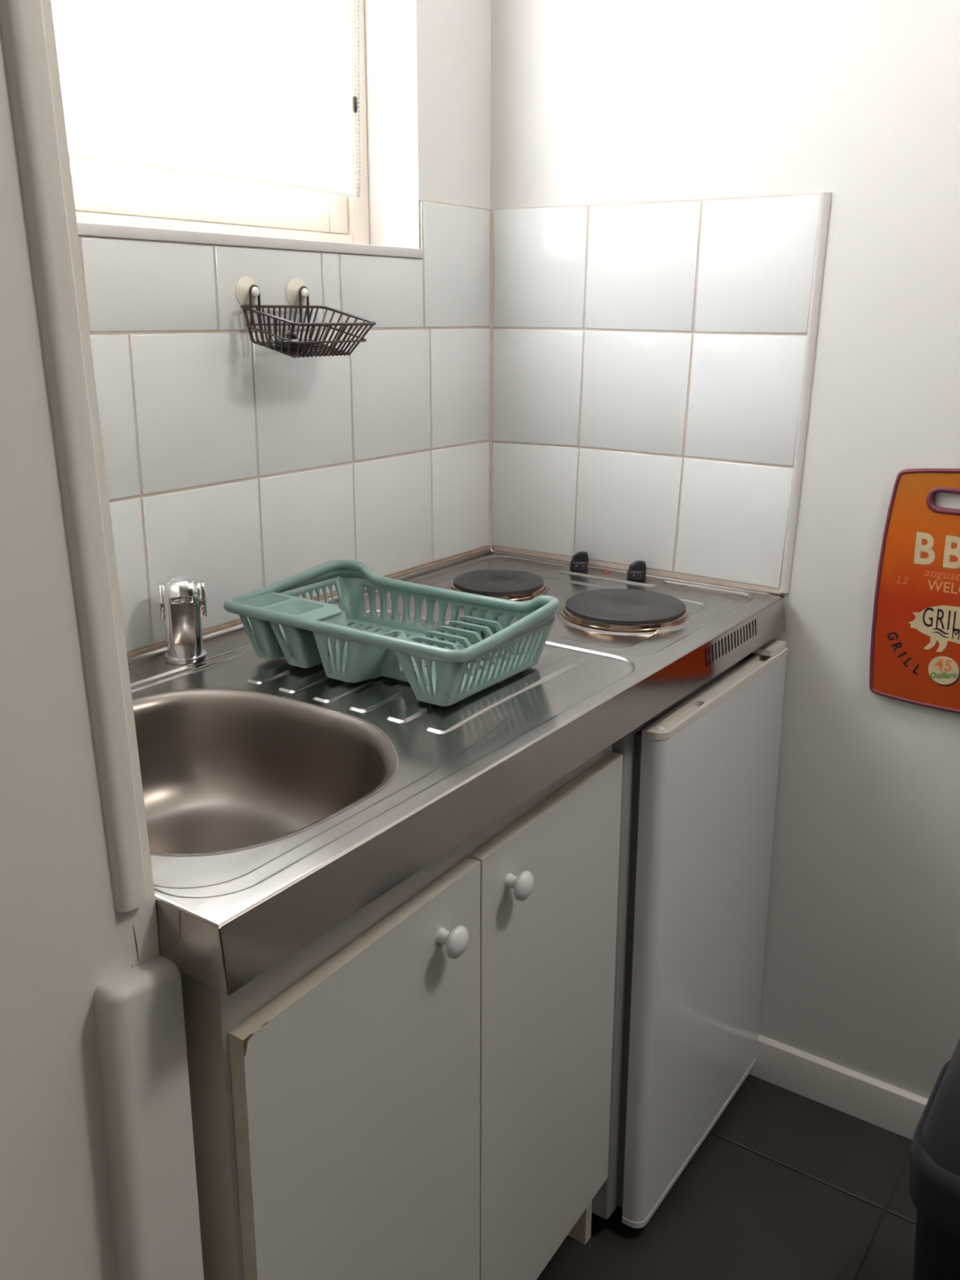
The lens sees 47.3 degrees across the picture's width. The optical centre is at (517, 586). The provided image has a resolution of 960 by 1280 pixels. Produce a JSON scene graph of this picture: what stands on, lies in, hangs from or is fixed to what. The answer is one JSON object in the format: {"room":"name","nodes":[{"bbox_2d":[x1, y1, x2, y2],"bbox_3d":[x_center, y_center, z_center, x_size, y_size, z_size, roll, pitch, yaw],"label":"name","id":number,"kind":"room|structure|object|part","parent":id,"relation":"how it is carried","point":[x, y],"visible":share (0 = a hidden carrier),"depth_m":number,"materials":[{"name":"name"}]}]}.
{"room":"kitchen","nodes":[
{"label":"kitchen","id":0,"kind":"room"},
{"bbox_2d":[0,0,159,1279],"bbox_3d":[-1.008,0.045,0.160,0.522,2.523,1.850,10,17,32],"label":"door","id":1,"kind":"structure","parent":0,"point":[63,934],"depth_m":0.77,"materials":[{"name":"white metal"}]},
{"bbox_2d":[0,0,147,911],"bbox_3d":[-0.303,-0.531,0.609,0.009,1.613,0.087,10,17,32],"label":"trim","id":2,"kind":"structure","parent":1,"relation":"attached to","point":[22,23],"depth_m":0.73,"materials":[{"name":"beige paint"}]},
{"bbox_2d":[93,955,204,1279],"bbox_3d":[-0.297,0.712,0.939,0.026,0.859,0.074,10,17,32],"label":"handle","id":3,"kind":"structure","parent":1,"relation":"attached to","point":[139,1010],"depth_m":0.86,"materials":[{"name":"grey paint"}]},
{"bbox_2d":[78,0,493,653],"bbox_3d":[-1.015,-0.135,0.863,0.311,2.523,3.350,10,17,32],"label":"wall","id":4,"kind":"structure","parent":0,"point":[234,464],"depth_m":1.69,"materials":[{"name":"white tile"}]},
{"bbox_2d":[71,0,423,258],"bbox_3d":[-0.485,-0.888,1.349,0.166,0.890,0.964,10,17,32],"label":"window","id":5,"kind":"structure","parent":4,"relation":"in","point":[105,207],"depth_m":1.60,"materials":[{"name":"white paint"}]},
{"bbox_2d":[51,0,360,199],"bbox_3d":[-0.501,-0.931,1.342,0.036,0.791,0.898,10,17,32],"label":"roller blind","id":6,"kind":"object","parent":5,"relation":"attached to","point":[253,92],"visible":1,"depth_m":1.53,"materials":[{"name":"white fabric"}]},
{"bbox_3d":[-0.251,-1.008,1.692,0.004,0.769,0.025,10,17,32],"label":"bead chain","id":7,"kind":"part","parent":6,"relation":"part of","materials":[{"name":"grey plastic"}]},
{"bbox_3d":[-0.529,-0.894,1.386,0.034,0.806,0.864,10,17,32],"label":"sash","id":8,"kind":"part","parent":5,"relation":"part of","materials":[{"name":"beige wood"}]},
{"bbox_3d":[-0.466,-0.460,1.443,0.110,0.015,0.964,10,17,32],"label":"sill","id":9,"kind":"part","parent":5,"relation":"part of","materials":[{"name":"white paint"}]},
{"bbox_2d":[235,275,376,357],"bbox_3d":[-0.290,-0.376,1.525,0.124,0.107,0.168,10,17,32],"label":"wire basket","id":10,"kind":"object","parent":4,"relation":"attached to","point":[247,292],"visible":0.98,"depth_m":1.51,"materials":[{"name":"grey metal"}]},
{"bbox_2d":[235,275,259,305],"bbox_3d":[-0.364,-0.404,1.501,0.019,0.043,0.043,10,17,32],"label":"cup","id":11,"kind":"object","parent":10,"relation":"on","point":[246,290],"depth_m":1.50,"materials":[{"name":"white plastic"}]},
{"bbox_2d":[274,330,319,348],"bbox_3d":[-0.301,-0.340,1.503,0.051,0.024,0.069,10,17,32],"label":"plug","id":12,"kind":"object","parent":10,"relation":"in","point":[293,345],"visible":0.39,"depth_m":1.48,"materials":[{"name":"black rubber"}]},
{"bbox_3d":[-0.312,-0.344,1.498,0.010,0.015,0.026,10,17,32],"label":"stem","id":13,"kind":"part","parent":12,"relation":"part of","materials":[{"name":"silver metal"}]},
{"bbox_2d":[285,278,308,305],"bbox_3d":[-0.311,-0.423,1.578,0.019,0.043,0.043,10,17,32],"label":"cup","id":14,"kind":"object","parent":10,"relation":"on","point":[296,291],"depth_m":1.57,"materials":[{"name":"white plastic"}]},
{"bbox_2d":[490,0,959,1098],"bbox_3d":[2.050,-0.076,0.753,4.950,2.523,0.158,10,17,32],"label":"wall","id":15,"kind":"structure","parent":0,"point":[726,324],"depth_m":1.77,"materials":[{"name":"white paint"}]},
{"bbox_2d":[749,1034,928,1140],"bbox_3d":[2.166,1.153,0.883,4.220,0.080,0.013,10,17,32],"label":"baseboard","id":16,"kind":"structure","parent":15,"relation":"attached to","point":[893,1108],"depth_m":1.91,"materials":[{"name":"white paint"}]},
{"bbox_2d":[869,468,959,713],"bbox_3d":[0.662,0.011,1.625,0.257,0.372,0.019,10,17,32],"label":"chopping board","id":17,"kind":"object","parent":15,"relation":"attached to","point":[914,659],"visible":1,"depth_m":1.66,"materials":[{"name":"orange plastic"}]},
{"bbox_2d":[536,1074,916,1279],"bbox_3d":[1.092,1.485,-0.178,4.800,0.060,3.050,10,17,32],"label":"floor","id":18,"kind":"structure","parent":0,"point":[784,1184],"depth_m":1.70,"materials":[{"name":"grey tile"}]},
{"bbox_2d":[180,744,622,1279],"bbox_3d":[-0.262,0.604,1.391,0.575,0.845,0.677,10,17,32],"label":"base cabinet","id":19,"kind":"object","parent":18,"relation":"on","point":[420,1089],"visible":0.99,"depth_m":1.15,"materials":[{"name":"white laminate"}]},
{"bbox_3d":[-0.463,0.667,1.138,0.528,0.845,0.016,10,17,32],"label":"panel","id":20,"kind":"part","parent":19,"relation":"part of","materials":[{"name":"white laminate"}]},
{"bbox_3d":[-0.143,0.654,1.122,0.016,0.678,0.337,10,17,32],"label":"door","id":21,"kind":"part","parent":19,"relation":"part of","materials":[{"name":"white laminate"}]},
{"bbox_3d":[-0.136,0.656,1.117,0.001,0.677,0.336,10,17,32],"label":"door","id":22,"kind":"part","parent":19,"relation":"part of","materials":[{"name":"white laminate"}]},
{"bbox_3d":[-0.067,0.283,1.173,0.016,0.112,0.632,10,17,32],"label":"rail","id":23,"kind":"part","parent":19,"relation":"part of","materials":[{"name":"white laminate"}]},
{"bbox_3d":[-0.066,0.361,1.118,0.029,0.034,0.034,10,17,32],"label":"door knob","id":24,"kind":"part","parent":19,"relation":"part of","materials":[{"name":"white plastic"}]},
{"bbox_2d":[126,545,785,995],"bbox_3d":[-0.137,0.147,1.469,0.595,0.172,1.191,10,17,32],"label":"countertop","id":25,"kind":"structure","parent":19,"relation":"on","point":[282,800],"depth_m":1.29,"materials":[{"name":"metal"}]},
{"bbox_2d":[157,573,207,664],"bbox_3d":[-0.434,0.039,1.425,0.058,0.112,0.060,-4,15,-17],"label":"tap","id":26,"kind":"object","parent":25,"relation":"on","point":[182,603],"visible":1,"depth_m":1.41,"materials":[{"name":"silver metal"}]},
{"bbox_3d":[-0.459,0.017,1.415,0.009,0.044,0.030,-4,15,-17],"label":"lever","id":27,"kind":"part","parent":26,"relation":"part of","materials":[{"name":"silver metal"}]},
{"bbox_3d":[-0.429,0.054,1.407,0.033,0.070,0.009,-4,15,-17],"label":"spout","id":28,"kind":"part","parent":26,"relation":"part of","materials":[{"name":"silver metal"}]},
{"bbox_3d":[-0.412,0.014,1.430,0.010,0.044,0.030,-4,15,-17],"label":"lever","id":29,"kind":"part","parent":26,"relation":"part of","materials":[{"name":"silver metal"}]},
{"bbox_2d":[132,688,399,856],"bbox_3d":[-0.331,0.242,1.157,0.418,0.134,0.364,10,17,32],"label":"sink","id":30,"kind":"object","parent":25,"relation":"in","point":[224,771],"depth_m":1.30,"materials":[{"name":"metal"}]},
{"bbox_2d":[223,559,559,706],"bbox_3d":[-0.165,0.052,1.429,0.397,0.093,0.232,10,17,32],"label":"dish rack","id":31,"kind":"object","parent":25,"relation":"on","point":[277,623],"visible":1,"depth_m":1.40,"materials":[{"name":"green plastic"}]},
{"bbox_2d":[238,594,288,660],"bbox_3d":[-0.330,0.053,1.454,0.067,0.068,0.066,10,17,32],"label":"compartment","id":32,"kind":"object","parent":31,"relation":"on","point":[254,610],"depth_m":1.43,"materials":[{"name":"green plastic"}]},
{"bbox_2d":[266,600,323,667],"bbox_3d":[-0.283,0.061,1.423,0.070,0.068,0.064,10,17,32],"label":"compartment","id":33,"kind":"object","parent":31,"relation":"on","point":[286,637],"depth_m":1.40,"materials":[{"name":"green plastic"}]},
{"bbox_3d":[-0.031,-0.006,1.814,0.149,0.012,0.149,10,17,32],"label":"hot plate","id":34,"kind":"part","parent":25,"relation":"part of","materials":[{"name":"metal"}]},
{"bbox_3d":[0.111,-0.040,1.957,0.034,0.014,0.034,10,17,32],"label":"control knob","id":35,"kind":"part","parent":25,"relation":"part of","materials":[{"name":"black plastic"}]},
{"bbox_3d":[0.166,0.031,1.676,0.183,0.012,0.183,10,17,32],"label":"hot plate","id":36,"kind":"part","parent":25,"relation":"part of","materials":[{"name":"metal"}]},
{"bbox_3d":[0.207,-0.023,1.894,0.034,0.014,0.034,10,17,32],"label":"control knob","id":37,"kind":"part","parent":25,"relation":"part of","materials":[{"name":"black plastic"}]},
{"bbox_3d":[0.002,0.331,1.217,0.029,0.034,0.034,10,17,32],"label":"door knob","id":38,"kind":"part","parent":19,"relation":"part of","materials":[{"name":"white plastic"}]},
{"bbox_3d":[0.040,0.580,1.386,0.016,0.684,0.318,10,17,32],"label":"door","id":39,"kind":"part","parent":19,"relation":"part of","materials":[{"name":"white laminate"}]},
{"bbox_3d":[0.047,0.582,1.382,0.001,0.683,0.316,10,17,32],"label":"door","id":40,"kind":"part","parent":19,"relation":"part of","materials":[{"name":"white laminate"}]},
{"bbox_3d":[-0.104,0.534,1.673,0.515,0.845,0.017,10,17,32],"label":"panel","id":41,"kind":"part","parent":19,"relation":"part of","materials":[{"name":"white laminate"}]},
{"bbox_3d":[0.114,0.203,1.433,0.017,0.082,0.016,10,17,32],"label":"rail","id":42,"kind":"part","parent":19,"relation":"part of","materials":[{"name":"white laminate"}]},
{"bbox_2d":[591,639,787,1228],"bbox_3d":[0.075,0.498,1.858,0.565,0.826,0.485,10,17,32],"label":"fridge","id":43,"kind":"object","parent":18,"relation":"on","point":[700,776],"visible":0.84,"depth_m":1.62,"materials":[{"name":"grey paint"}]},
{"bbox_2d":[909,1038,959,1279],"bbox_3d":[0.646,0.784,1.339,0.300,0.539,0.255,10,17,32],"label":"waste bin","id":44,"kind":"object","parent":18,"relation":"on","point":[935,1153],"visible":1,"depth_m":1.29,"materials":[{"name":"black plastic"}]},
{"bbox_3d":[0.648,0.597,1.291,0.283,0.152,0.238,10,17,32],"label":"lid","id":45,"kind":"part","parent":44,"relation":"part of","materials":[{"name":"grey plastic"}]}
]}

